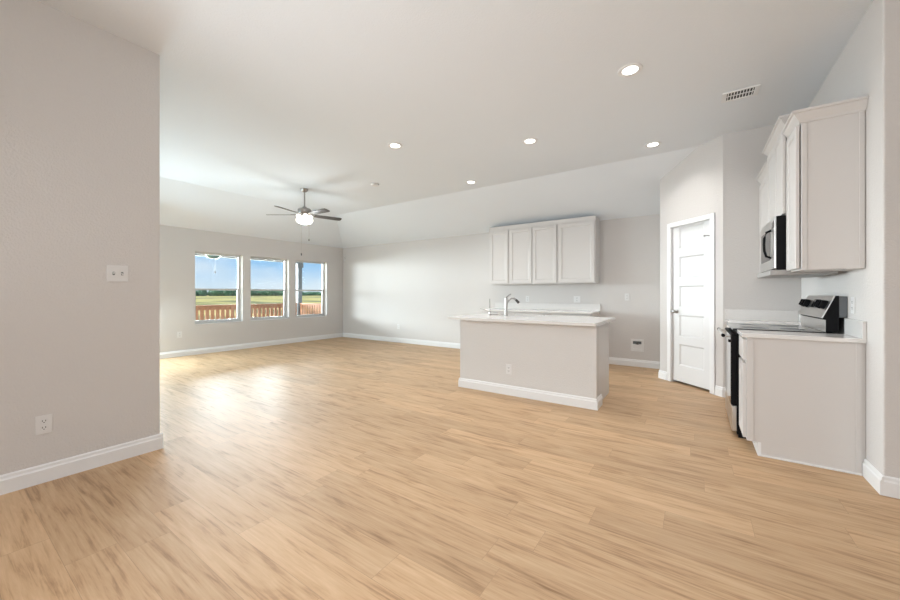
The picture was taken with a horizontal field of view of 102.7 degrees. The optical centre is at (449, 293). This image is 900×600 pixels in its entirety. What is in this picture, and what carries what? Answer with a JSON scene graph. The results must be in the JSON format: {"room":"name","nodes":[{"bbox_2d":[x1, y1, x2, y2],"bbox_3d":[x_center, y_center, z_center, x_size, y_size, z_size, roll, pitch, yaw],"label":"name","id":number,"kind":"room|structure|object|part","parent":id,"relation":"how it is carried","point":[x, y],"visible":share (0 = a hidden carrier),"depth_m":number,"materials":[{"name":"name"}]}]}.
{"room":"open-plan kitchen","nodes":[
{"label":"open-plan kitchen","id":0,"kind":"room"},
{"bbox_2d":[0,0,159,474],"bbox_3d":[-3.722,-0.350,0.746,0.120,3.100,5.045,0,0,34],"label":"wall","id":1,"kind":"structure","parent":0,"point":[80,100],"depth_m":2.42,"materials":[{"name":"paint"}]},
{"bbox_2d":[35,414,51,434],"bbox_3d":[-2.590,0.832,2.296,0.009,0.118,0.074,0,0,34],"label":"outlet","id":2,"kind":"object","parent":1,"relation":"attached to","point":[43,424],"visible":1,"depth_m":2.29,"materials":[{"name":"white plastic"}]},
{"bbox_2d":[40,425,47,430],"bbox_3d":[-2.588,0.853,2.295,0.003,0.029,0.034,0,0,34],"label":"socket","id":3,"kind":"object","parent":2,"relation":"attached to","point":[42,427],"depth_m":2.29,"materials":[{"name":"white plastic"}]},
{"bbox_2d":[40,418,47,423],"bbox_3d":[-2.588,0.811,2.295,0.003,0.029,0.034,0,0,34],"label":"socket","id":4,"kind":"object","parent":2,"relation":"attached to","point":[42,420],"depth_m":2.29,"materials":[{"name":"white plastic"}]},
{"bbox_2d":[0,433,162,494],"bbox_3d":[-3.662,1.143,0.714,0.016,0.115,5.061,0,0,34],"label":"baseboard","id":5,"kind":"structure","parent":1,"relation":"attached to","point":[32,476],"depth_m":2.41,"materials":[{"name":"white wood"}]},
{"bbox_2d":[107,265,127,281],"bbox_3d":[-2.385,-0.147,2.587,0.020,0.117,0.117,0,0,34],"label":"light switch","id":6,"kind":"object","parent":1,"relation":"attached to","point":[115,273],"visible":1,"depth_m":2.59,"materials":[{"name":"grey plastic"}]},
{"bbox_2d":[160,225,342,352],"bbox_3d":[-4.654,-0.100,7.861,0.200,2.600,5.960,0,0,34],"label":"wall","id":7,"kind":"structure","parent":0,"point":[178,245],"depth_m":7.79,"materials":[{"name":"paint"}]},
{"bbox_2d":[177,331,181,337],"bbox_3d":[-5.181,0.780,6.901,0.009,0.118,0.074,0,0,34],"label":"outlet","id":8,"kind":"object","parent":7,"relation":"attached to","point":[179,334],"visible":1,"depth_m":6.90,"materials":[{"name":"white plastic"}]},
{"bbox_2d":[195,252,240,323],"bbox_3d":[-4.862,-0.122,7.544,0.172,1.445,0.908,0,0,34],"label":"window","id":9,"kind":"structure","parent":7,"relation":"attached to","point":[237,319],"depth_m":7.75,"materials":[{"name":"white plastic"}]},
{"bbox_3d":[-4.899,0.224,7.569,0.034,0.669,0.840,0,0,34],"label":"sash","id":10,"kind":"part","parent":9,"relation":"part of","materials":[{"name":"white plastic"}]},
{"bbox_2d":[160,333,342,358],"bbox_3d":[-4.587,1.143,7.767,0.016,0.115,5.640,0,0,34],"label":"baseboard","id":11,"kind":"structure","parent":7,"relation":"attached to","point":[163,355],"depth_m":7.84,"materials":[{"name":"white wood"}]},
{"bbox_2d":[251,257,288,320],"bbox_3d":[-4.254,-0.122,8.438,0.172,1.445,0.915,0,0,34],"label":"window","id":12,"kind":"structure","parent":7,"relation":"attached to","point":[284,260],"depth_m":8.65,"materials":[{"name":"white plastic"}]},
{"bbox_3d":[-4.290,0.224,8.463,0.034,0.669,0.847,0,0,34],"label":"sash","id":13,"kind":"part","parent":12,"relation":"part of","materials":[{"name":"clear glass"}]},
{"bbox_2d":[296,260,323,317],"bbox_3d":[-3.640,-0.122,9.339,0.172,1.445,0.915,0,0,34],"label":"window","id":14,"kind":"structure","parent":7,"relation":"attached to","point":[322,290],"depth_m":9.63,"materials":[{"name":"white plastic"}]},
{"bbox_3d":[-3.677,0.224,9.364,0.034,0.669,0.847,0,0,34],"label":"sash","id":15,"kind":"part","parent":14,"relation":"part of","materials":[{"name":"white plastic"}]},
{"bbox_2d":[160,146,697,247],"bbox_3d":[-0.986,-1.633,2.328,12.550,0.933,11.040,0,0,34],"label":"ceiling","id":16,"kind":"structure","parent":0,"point":[631,187],"depth_m":6.70,"materials":[{"name":"paint"}]},
{"bbox_2d":[0,337,899,599],"bbox_3d":[-0.982,1.275,2.307,12.520,0.150,11.010,0,0,34],"label":"floor","id":17,"kind":"structure","parent":0,"point":[339,468],"depth_m":2.04,"materials":[{"name":"brown wood"}]},
{"bbox_2d":[483,311,513,313],"bbox_3d":[1.056,0.763,6.968,0.654,0.874,0.610,0,0,34],"label":"base cabinet","id":18,"kind":"object","parent":17,"relation":"on","point":[496,312],"visible":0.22,"depth_m":6.72,"materials":[{"name":"paint"}]},
{"bbox_2d":[480,302,600,313],"bbox_3d":[1.601,0.250,6.582,2.040,0.150,0.634,0,0,34],"label":"countertop","id":19,"kind":"structure","parent":18,"relation":"on","point":[500,307],"depth_m":6.60,"materials":[{"name":"white stone"}]},
{"bbox_2d":[514,312,549,314],"bbox_3d":[1.603,0.763,6.595,0.669,0.874,0.610,0,0,34],"label":"base cabinet","id":20,"kind":"object","parent":17,"relation":"on","point":[525,313],"visible":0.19,"depth_m":6.37,"materials":[{"name":"paint"}]},
{"bbox_3d":[1.438,0.427,6.351,0.640,0.165,0.021,0,0,34],"label":"drawer","id":21,"kind":"part","parent":20,"relation":"part of","materials":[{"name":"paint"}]},
{"bbox_2d":[458,320,608,410],"bbox_3d":[1.039,0.763,4.518,1.706,0.874,0.802,0,0,34],"label":"kitchen island","id":22,"kind":"object","parent":17,"relation":"on","point":[568,365],"visible":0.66,"depth_m":4.11,"materials":[{"name":"paint"}]},
{"bbox_2d":[506,364,511,374],"bbox_3d":[0.699,0.895,4.279,0.074,0.118,0.009,0,0,34],"label":"outlet","id":23,"kind":"object","parent":22,"relation":"attached to","point":[508,366],"visible":1,"depth_m":4.28,"materials":[{"name":"white plastic"}]},
{"bbox_3d":[0.881,1.143,4.286,1.706,0.115,0.241,0,0,34],"label":"baseboard","id":24,"kind":"part","parent":22,"relation":"part of","materials":[{"name":"white wood"}]},
{"bbox_2d":[447,313,614,325],"bbox_3d":[1.012,0.310,4.567,1.815,0.030,1.090,0,0,34],"label":"island countertop","id":25,"kind":"structure","parent":22,"relation":"on","point":[515,318],"depth_m":4.33,"materials":[{"name":"white stone"}]},
{"bbox_2d":[504,294,519,315],"bbox_3d":[0.835,0.145,4.848,0.210,0.300,0.054,0,0,-3],"label":"faucet","id":26,"kind":"object","parent":25,"relation":"on","point":[507,300],"visible":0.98,"depth_m":4.83,"materials":[{"name":"silver metal"}]},
{"bbox_3d":[1.509,0.706,3.749,0.039,0.759,0.034,0,0,34],"label":"corner trim","id":27,"kind":"part","parent":22,"relation":"part of","materials":[{"name":"paint"}]},
{"bbox_3d":[1.746,0.763,4.110,0.010,0.874,0.640,0,0,34],"label":"panel","id":28,"kind":"part","parent":22,"relation":"part of","materials":[{"name":"paint"}]},
{"bbox_2d":[550,313,598,316],"bbox_3d":[2.155,0.763,6.219,0.664,0.874,0.610,0,0,34],"label":"base cabinet","id":29,"kind":"object","parent":17,"relation":"on","point":[554,314],"visible":0.12,"depth_m":6.00,"materials":[{"name":"paint"}]},
{"bbox_3d":[1.989,0.427,5.976,0.635,0.165,0.021,0,0,34],"label":"drawer","id":30,"kind":"part","parent":29,"relation":"part of","materials":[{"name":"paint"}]},
{"bbox_2d":[717,295,847,438],"bbox_3d":[2.832,0.606,3.171,0.743,1.188,0.762,0,0,34],"label":"range","id":31,"kind":"object","parent":17,"relation":"on","point":[819,313],"visible":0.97,"depth_m":3.02,"materials":[{"name":"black metal"}]},
{"bbox_2d":[717,328,736,405],"bbox_3d":[2.568,0.637,3.351,0.104,0.595,0.754,0,0,34],"label":"oven","id":32,"kind":"object","parent":31,"relation":"in","point":[730,335],"depth_m":3.04,"materials":[{"name":"black metal"}]},
{"bbox_3d":[2.578,0.637,3.344,0.004,0.575,0.742,0,0,34],"label":"door glass","id":33,"kind":"part","parent":31,"relation":"part of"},
{"bbox_3d":[2.597,1.046,3.331,0.035,0.208,0.754,0,0,34],"label":"storage drawer","id":34,"kind":"part","parent":31,"relation":"part of","materials":[{"name":"silver metal"}]},
{"bbox_2d":[726,322,825,332],"bbox_3d":[2.817,0.296,3.182,0.553,0.017,0.762,0,0,34],"label":"cooktop","id":35,"kind":"object","parent":31,"relation":"in","point":[734,326],"depth_m":3.09,"materials":[{"name":"black glass"}]},
{"bbox_3d":[3.153,0.080,3.189,0.062,0.072,0.068,0,0,34],"label":"knob","id":36,"kind":"part","parent":31,"relation":"part of","materials":[{"name":"black plastic"}]},
{"bbox_3d":[3.044,0.241,3.027,0.003,0.089,0.754,0,0,34],"label":"riser panel","id":37,"kind":"part","parent":31,"relation":"part of","materials":[{"name":"silver metal"}]},
{"bbox_3d":[2.933,0.080,2.866,0.062,0.072,0.068,0,0,34],"label":"knob","id":38,"kind":"part","parent":31,"relation":"part of","materials":[{"name":"black plastic"}]},
{"bbox_3d":[3.056,0.098,3.018,0.074,0.172,0.762,0,0,34],"label":"control panel","id":39,"kind":"part","parent":31,"relation":"part of","materials":[{"name":"silver metal"}]},
{"bbox_3d":[2.874,0.080,2.779,0.062,0.072,0.068,0,0,34],"label":"knob","id":40,"kind":"part","parent":31,"relation":"part of","materials":[{"name":"black plastic"}]},
{"bbox_2d":[739,335,865,475],"bbox_3d":[2.567,0.763,2.679,0.628,0.874,0.339,0,0,34],"label":"base cabinet","id":41,"kind":"object","parent":17,"relation":"on","point":[803,402],"visible":0.94,"depth_m":2.53,"materials":[{"name":"paint"}]},
{"bbox_3d":[2.319,0.421,2.854,0.021,0.158,0.305,0,0,34],"label":"drawer","id":42,"kind":"part","parent":41,"relation":"part of","materials":[{"name":"paint"}]},
{"bbox_3d":[2.319,0.805,2.854,0.020,0.560,0.305,0,0,34],"label":"door","id":43,"kind":"part","parent":41,"relation":"part of","materials":[{"name":"paint"}]},
{"bbox_2d":[737,318,866,343],"bbox_3d":[2.560,0.252,2.678,0.639,0.147,0.353,0,0,34],"label":"countertop","id":44,"kind":"structure","parent":41,"relation":"on","point":[855,331],"depth_m":2.55,"materials":[{"name":"white stone"}]},
{"bbox_3d":[2.503,1.193,2.524,0.525,0.014,0.010,0,0,34],"label":"shoe moulding","id":45,"kind":"part","parent":41,"relation":"part of","materials":[{"name":"white wood"}]},
{"bbox_3d":[3.281,0.763,3.728,0.628,0.874,0.655,0,0,34],"label":"base cabinet","id":46,"kind":"object","parent":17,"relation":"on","visible":0},
{"bbox_2d":[725,309,806,326],"bbox_3d":[3.276,0.252,3.731,0.639,0.147,0.657,0,0,34],"label":"countertop","id":47,"kind":"structure","parent":46,"relation":"on","point":[785,317],"depth_m":3.94,"materials":[{"name":"white stone"}]},
{"bbox_2d":[37,0,872,214],"bbox_3d":[-0.801,-1.978,1.356,11.150,0.245,9.640,0,0,34],"label":"ceiling","id":48,"kind":"structure","parent":0,"point":[270,100],"depth_m":3.10,"materials":[{"name":"paint"}]},
{"bbox_2d":[275,188,341,255],"bbox_3d":[-2.530,-1.262,6.329,1.220,1.185,1.274,0,0,34],"label":"ceiling fan","id":49,"kind":"object","parent":48,"relation":"hanging from","point":[303,216],"visible":1,"depth_m":6.28,"materials":[{"name":"silver metal"}]},
{"bbox_3d":[-2.570,-1.290,6.360,0.286,0.107,0.286,0,0,34],"label":"lamp shade","id":50,"kind":"part","parent":49,"relation":"part of","materials":[{"name":"white glass"}]},
{"bbox_3d":[-2.233,-1.397,6.118,0.491,0.034,0.127,0,0,34],"label":"blade","id":51,"kind":"part","parent":49,"relation":"part of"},
{"bbox_3d":[-2.238,-1.397,6.609,0.490,0.034,0.127,0,0,-37],"label":"blade","id":52,"kind":"part","parent":49,"relation":"part of","materials":[{"name":"wood"}]},
{"bbox_2d":[387,142,402,148],"bbox_3d":[-0.687,-1.850,4.497,0.188,0.010,0.188,0,0,34],"label":"recessed light","id":53,"kind":"object","parent":48,"relation":"in","point":[393,145],"visible":1,"depth_m":4.48,"materials":[{"name":"white plastic"}]},
{"bbox_2d":[465,180,476,183],"bbox_3d":[0.348,-1.850,5.963,0.188,0.010,0.188,0,0,34],"label":"recessed light","id":54,"kind":"object","parent":48,"relation":"in","point":[468,181],"visible":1,"depth_m":5.96,"materials":[{"name":"white"}]},
{"bbox_2d":[522,138,537,144],"bbox_3d":[0.970,-1.850,4.365,0.188,0.010,0.188,0,0,34],"label":"recessed light","id":55,"kind":"object","parent":48,"relation":"in","point":[528,141],"visible":1,"depth_m":4.37,"materials":[{"name":"white"}]},
{"bbox_2d":[618,63,642,76],"bbox_3d":[1.490,-1.850,2.981,0.188,0.010,0.188,0,0,34],"label":"recessed light","id":56,"kind":"object","parent":48,"relation":"in","point":[631,69],"visible":1,"depth_m":2.97,"materials":[{"name":"white plastic"}]},
{"bbox_2d":[645,141,661,147],"bbox_3d":[2.519,-1.850,4.467,0.188,0.010,0.188,0,0,34],"label":"recessed light","id":57,"kind":"object","parent":48,"relation":"in","point":[655,143],"visible":1,"depth_m":4.45,"materials":[{"name":"white"}]},
{"bbox_2d":[721,84,760,102],"bbox_3d":[2.685,-1.850,3.332,0.270,0.010,0.190,0,0,34],"label":"ceiling vent","id":58,"kind":"object","parent":48,"relation":"in","point":[752,90],"visible":1,"depth_m":3.33,"materials":[{"name":"white metal"}]},
{"bbox_2d":[343,214,659,361],"bbox_3d":[0.798,-0.150,7.634,9.470,2.700,0.200,0,0,34],"label":"wall","id":59,"kind":"structure","parent":0,"point":[416,285],"depth_m":7.81,"materials":[{"name":"paint"}]},
{"bbox_2d":[343,333,459,348],"bbox_3d":[-1.017,1.143,8.738,4.794,0.115,0.016,0,0,34],"label":"baseboard","id":60,"kind":"structure","parent":59,"relation":"attached to","point":[350,335],"depth_m":8.79,"materials":[{"name":"white wood"}]},
{"bbox_2d":[489,226,511,284],"bbox_3d":[1.039,-0.750,7.148,0.425,1.129,0.330,0,0,34],"label":"upper cabinet","id":61,"kind":"object","parent":59,"relation":"attached to","point":[498,236],"visible":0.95,"depth_m":7.01,"materials":[{"name":"paint"}]},
{"bbox_3d":[1.045,-1.274,7.157,0.425,0.080,0.309,0,0,34],"label":"crown","id":62,"kind":"part","parent":61,"relation":"part of","materials":[{"name":"paint"}]},
{"bbox_2d":[509,220,557,284],"bbox_3d":[1.603,-0.750,6.764,0.940,1.129,0.330,0,0,34],"label":"upper cabinet","id":63,"kind":"object","parent":59,"relation":"attached to","point":[533,247],"visible":0.98,"depth_m":6.61,"materials":[{"name":"paint"}]},
{"bbox_3d":[1.325,-0.715,6.766,0.446,1.020,0.020,0,0,34],"label":"door","id":64,"kind":"part","parent":63,"relation":"part of","materials":[{"name":"paint"}]},
{"bbox_3d":[1.538,-1.274,6.668,0.940,0.080,0.055,0,0,34],"label":"crown","id":65,"kind":"part","parent":63,"relation":"part of","materials":[{"name":"paint"}]},
{"bbox_3d":[1.707,-0.715,6.506,0.446,1.020,0.020,0,0,34],"label":"door","id":66,"kind":"part","parent":63,"relation":"part of","materials":[{"name":"paint"}]},
{"bbox_2d":[495,302,600,310],"bbox_3d":[1.773,0.235,6.836,2.040,0.120,0.020,0,0,34],"label":"backsplash","id":67,"kind":"structure","parent":59,"relation":"attached to","point":[543,306],"depth_m":6.74,"materials":[{"name":"white stone"}]},
{"bbox_2d":[574,296,579,302],"bbox_3d":[2.290,0.095,6.493,0.116,0.118,0.009,0,0,34],"label":"outlet","id":68,"kind":"object","parent":59,"relation":"attached to","point":[576,298],"visible":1,"depth_m":6.49,"materials":[{"name":"white plastic"}]},
{"bbox_2d":[558,215,599,283],"bbox_3d":[2.255,-0.750,6.321,0.635,1.129,0.330,0,0,34],"label":"upper cabinet","id":69,"kind":"object","parent":59,"relation":"attached to","point":[578,238],"visible":1,"depth_m":6.18,"materials":[{"name":"paint"}]},
{"bbox_3d":[2.260,-1.274,6.330,0.635,0.080,0.309,0,0,34],"label":"crown","id":70,"kind":"part","parent":69,"relation":"part of","materials":[{"name":"paint"}]},
{"bbox_2d":[625,293,629,300],"bbox_3d":[2.967,0.050,6.031,0.074,0.118,0.009,0,0,34],"label":"outlet","id":71,"kind":"object","parent":59,"relation":"attached to","point":[627,295],"visible":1,"depth_m":6.03,"materials":[{"name":"white plastic"}]},
{"bbox_2d":[609,357,659,368],"bbox_3d":[3.006,1.143,6.001,0.957,0.115,0.016,0,0,34],"label":"baseboard","id":72,"kind":"structure","parent":59,"relation":"attached to","point":[617,361],"depth_m":5.96,"materials":[{"name":"white wood"}]},
{"bbox_2d":[631,339,643,351],"bbox_3d":[3.086,0.848,5.938,0.190,0.200,0.030,0,0,34],"label":"box","id":73,"kind":"object","parent":59,"relation":"attached to","point":[636,344],"visible":1,"depth_m":5.94,"materials":[{"name":"grey plastic"}]},
{"bbox_2d":[660,135,722,386],"bbox_3d":[3.147,-0.350,4.679,0.115,3.100,0.966,0,0,-11],"label":"wall","id":74,"kind":"structure","parent":0,"point":[693,188],"depth_m":4.55,"materials":[{"name":"paint"}]},
{"bbox_2d":[658,370,666,379],"bbox_3d":[3.004,1.143,5.081,0.016,0.115,0.147,0,0,-11],"label":"baseboard","id":75,"kind":"structure","parent":74,"relation":"attached to","point":[661,374],"depth_m":5.08,"materials":[{"name":"white wood"}]},
{"bbox_2d":[671,220,709,389],"bbox_3d":[3.098,0.134,4.643,0.105,2.073,0.593,0,0,-11],"label":"door","id":76,"kind":"structure","parent":74,"relation":"in","point":[691,242],"depth_m":4.64,"materials":[{"name":"white wood"}]},
{"bbox_2d":[667,213,714,394],"bbox_3d":[3.143,0.116,4.656,0.131,2.169,0.722,0,0,-11],"label":"trim","id":77,"kind":"structure","parent":74,"relation":"attached to","point":[711,217],"depth_m":4.65,"materials":[{"name":"white wood"}]},
{"bbox_2d":[715,385,722,396],"bbox_3d":[3.165,1.143,4.234,0.016,0.115,0.097,0,0,-11],"label":"baseboard","id":78,"kind":"structure","parent":74,"relation":"attached to","point":[718,389],"depth_m":4.23,"materials":[{"name":"white wood"}]},
{"bbox_2d":[723,125,800,386],"bbox_3d":[3.543,-0.350,4.016,0.800,3.100,0.113,0,0,34],"label":"wall","id":79,"kind":"structure","parent":0,"point":[743,158],"depth_m":4.08,"materials":[{"name":"paint"}]},
{"bbox_2d":[725,309,800,321],"bbox_3d":[3.276,0.236,3.731,0.639,0.117,0.657,0,0,34],"label":"backsplash","id":80,"kind":"structure","parent":79,"relation":"attached to","point":[730,314],"depth_m":3.98,"materials":[{"name":"white stone"}]},
{"bbox_2d":[801,0,899,477],"bbox_3d":[3.221,-0.350,2.947,0.150,3.100,2.017,0,0,34],"label":"wall","id":81,"kind":"structure","parent":0,"point":[869,63],"depth_m":2.19,"materials":[{"name":"paint"}]},
{"bbox_2d":[756,161,772,278],"bbox_3d":[3.389,-0.728,3.652,0.364,1.116,0.661,0,0,34],"label":"upper cabinet","id":82,"kind":"object","parent":81,"relation":"attached to","point":[761,178],"visible":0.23,"depth_m":3.83,"materials":[{"name":"paint"}]},
{"bbox_3d":[3.261,-1.246,3.739,0.055,0.080,0.661,0,0,34],"label":"crown","id":83,"kind":"part","parent":82,"relation":"part of","materials":[{"name":"paint"}]},
{"bbox_3d":[3.270,-0.690,3.733,0.020,1.016,0.649,0,0,34],"label":"door","id":84,"kind":"part","parent":82,"relation":"part of","materials":[{"name":"paint"}]},
{"bbox_2d":[762,114,789,222],"bbox_3d":[2.981,-1.010,3.070,0.384,0.769,0.870,0,0,34],"label":"upper cabinet","id":85,"kind":"object","parent":81,"relation":"attached to","point":[775,147],"visible":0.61,"depth_m":3.07,"materials":[{"name":"paint"}]},
{"bbox_3d":[2.959,-0.972,3.312,0.020,0.669,0.371,0,0,34],"label":"door","id":86,"kind":"part","parent":85,"relation":"part of","materials":[{"name":"paint"}]},
{"bbox_3d":[2.981,-1.354,3.070,0.384,0.080,0.870,0,0,34],"label":"crown","id":87,"kind":"part","parent":85,"relation":"part of","materials":[{"name":"paint"}]},
{"bbox_3d":[2.747,-0.972,3.001,0.020,0.669,0.371,0,0,34],"label":"door","id":88,"kind":"part","parent":85,"relation":"part of","materials":[{"name":"paint"}]},
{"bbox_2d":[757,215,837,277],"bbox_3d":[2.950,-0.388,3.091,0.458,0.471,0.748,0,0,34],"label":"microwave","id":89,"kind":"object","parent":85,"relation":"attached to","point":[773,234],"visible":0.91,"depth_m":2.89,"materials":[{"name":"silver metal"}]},
{"bbox_3d":[2.849,-0.412,3.243,0.012,0.415,0.609,0,0,34],"label":"door","id":90,"kind":"part","parent":89,"relation":"part of","materials":[{"name":"silver metal"}]},
{"bbox_3d":[2.662,-0.415,3.021,0.060,0.246,0.018,0,0,34],"label":"handle","id":91,"kind":"part","parent":89,"relation":"part of","materials":[{"name":"black metal"}]},
{"bbox_3d":[2.638,-0.412,2.933,0.012,0.415,0.136,0,0,34],"label":"control panel","id":92,"kind":"part","parent":89,"relation":"part of","materials":[{"name":"silver metal"}]},
{"bbox_2d":[757,270,837,277],"bbox_3d":[2.942,-0.172,3.096,0.380,0.040,0.748,0,0,34],"label":"vent hood","id":93,"kind":"object","parent":89,"relation":"attached to","point":[765,273],"depth_m":2.89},
{"bbox_2d":[781,95,868,271],"bbox_3d":[2.666,-0.728,2.589,0.364,1.116,0.390,0,0,34],"label":"upper cabinet","id":94,"kind":"object","parent":81,"relation":"attached to","point":[826,143],"visible":1,"depth_m":2.47,"materials":[{"name":"paint"}]},
{"bbox_3d":[2.562,-0.690,2.693,0.020,1.016,0.323,0,0,34],"label":"door","id":95,"kind":"part","parent":94,"relation":"part of","materials":[{"name":"paint"}]},
{"bbox_3d":[2.666,-1.246,2.589,0.364,0.080,0.390,0,0,34],"label":"crown","id":96,"kind":"part","parent":94,"relation":"part of","materials":[{"name":"paint"}]},
{"bbox_2d":[851,297,855,313],"bbox_3d":[2.858,0.080,2.555,0.009,0.118,0.074,0,0,34],"label":"outlet","id":97,"kind":"object","parent":81,"relation":"attached to","point":[853,299],"visible":1,"depth_m":2.54,"materials":[{"name":"white plastic"}]},
{"bbox_2d":[844,318,866,338],"bbox_3d":[2.816,0.236,2.504,0.020,0.117,0.353,0,0,34],"label":"backsplash","id":98,"kind":"structure","parent":81,"relation":"attached to","point":[852,327],"depth_m":2.47,"materials":[{"name":"white stone"}]},
{"bbox_2d":[862,459,883,495],"bbox_3d":[2.654,1.143,2.261,0.016,0.115,0.276,0,0,34],"label":"baseboard","id":99,"kind":"structure","parent":81,"relation":"attached to","point":[870,473],"depth_m":2.24,"materials":[{"name":"white wood"}]},
{"bbox_3d":[3.965,-0.350,1.311,2.920,3.100,0.150,0,0,34],"label":"wall","id":100,"kind":"structure","parent":0,"visible":0},
{"bbox_2d":[883,475,899,498],"bbox_3d":[3.856,1.143,1.285,3.070,0.115,0.016,0,0,34],"label":"baseboard","id":101,"kind":"structure","parent":100,"relation":"attached to","point":[891,484],"depth_m":2.13,"materials":[{"name":"white wood"}]},
{"label":"outside","id":102,"kind":"structure","parent":0,"visible":0},
{"bbox_2d":[196,295,320,319],"bbox_3d":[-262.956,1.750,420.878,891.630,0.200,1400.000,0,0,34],"label":"ground","id":103,"kind":"structure","parent":102,"point":[200,300],"depth_m":79.20,"materials":[{"name":"green plant"}]},
{"bbox_2d":[196,290,320,295],"bbox_3d":[-143.393,-1.407,375.571,27.532,7.884,408.637,0,0,34],"label":"tree line","id":104,"kind":"object","parent":103,"relation":"on","point":[199,292],"visible":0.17,"depth_m":314.95,"materials":[{"name":"green plant"}]},
{"bbox_3d":[-5.736,1.450,8.742,2.580,0.400,6.200,0,0,34],"label":"porch deck","id":105,"kind":"object","parent":103,"relation":"on","visible":0},
{"bbox_2d":[196,303,296,319],"bbox_3d":[-6.595,0.772,9.327,0.090,0.955,5.720,0,0,34],"label":"porch railing","id":106,"kind":"object","parent":105,"relation":"on","point":[279,306],"visible":0.16,"depth_m":10.02,"materials":[{"name":"brown wood"}]},
{"bbox_3d":[-6.595,0.315,9.327,0.090,0.040,5.720,0,0,34],"label":"rail","id":107,"kind":"part","parent":106,"relation":"part of","materials":[{"name":"brown wood"}]},
{"bbox_3d":[-6.595,0.383,9.327,0.040,0.095,5.720,0,0,34],"label":"rail","id":108,"kind":"part","parent":106,"relation":"part of","materials":[{"name":"brown wood"}]},
{"bbox_2d":[296,263,302,314],"bbox_3d":[-4.936,0.125,11.766,0.200,2.250,0.200,0,0,34],"label":"porch post","id":109,"kind":"object","parent":105,"relation":"on","point":[299,266],"visible":0.62,"depth_m":11.70,"materials":[{"name":"paint"}]},
{"bbox_2d":[299,303,320,314],"bbox_3d":[-3.948,0.772,11.093,2.210,0.955,0.090,0,0,34],"label":"porch railing","id":110,"kind":"object","parent":105,"relation":"on","point":[305,308],"visible":0.29,"depth_m":11.38,"materials":[{"name":"brown wood"}]},
{"bbox_3d":[-3.948,0.315,11.093,2.210,0.040,0.090,0,0,34],"label":"rail","id":111,"kind":"part","parent":110,"relation":"part of","materials":[{"name":"brown wood"}]},
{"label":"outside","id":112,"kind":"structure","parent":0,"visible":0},
{"bbox_2d":[195,254,302,262],"bbox_3d":[-5.756,-1.210,8.756,2.630,0.420,6.600,0,0,34],"label":"porch roof","id":113,"kind":"structure","parent":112,"point":[195,254],"depth_m":10.45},
{"bbox_2d":[206,255,220,272],"bbox_3d":[-5.643,-0.868,8.594,0.340,0.745,0.340,0,0,34],"label":"lamp","id":114,"kind":"object","parent":113,"relation":"hanging from","point":[208,256],"visible":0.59,"depth_m":8.51,"materials":[{"name":"silver metal"}]},
{"bbox_3d":[-5.643,-0.902,8.594,0.340,0.135,0.340,0,0,34],"label":"lamp shade","id":115,"kind":"part","parent":114,"relation":"part of","materials":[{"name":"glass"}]}
]}

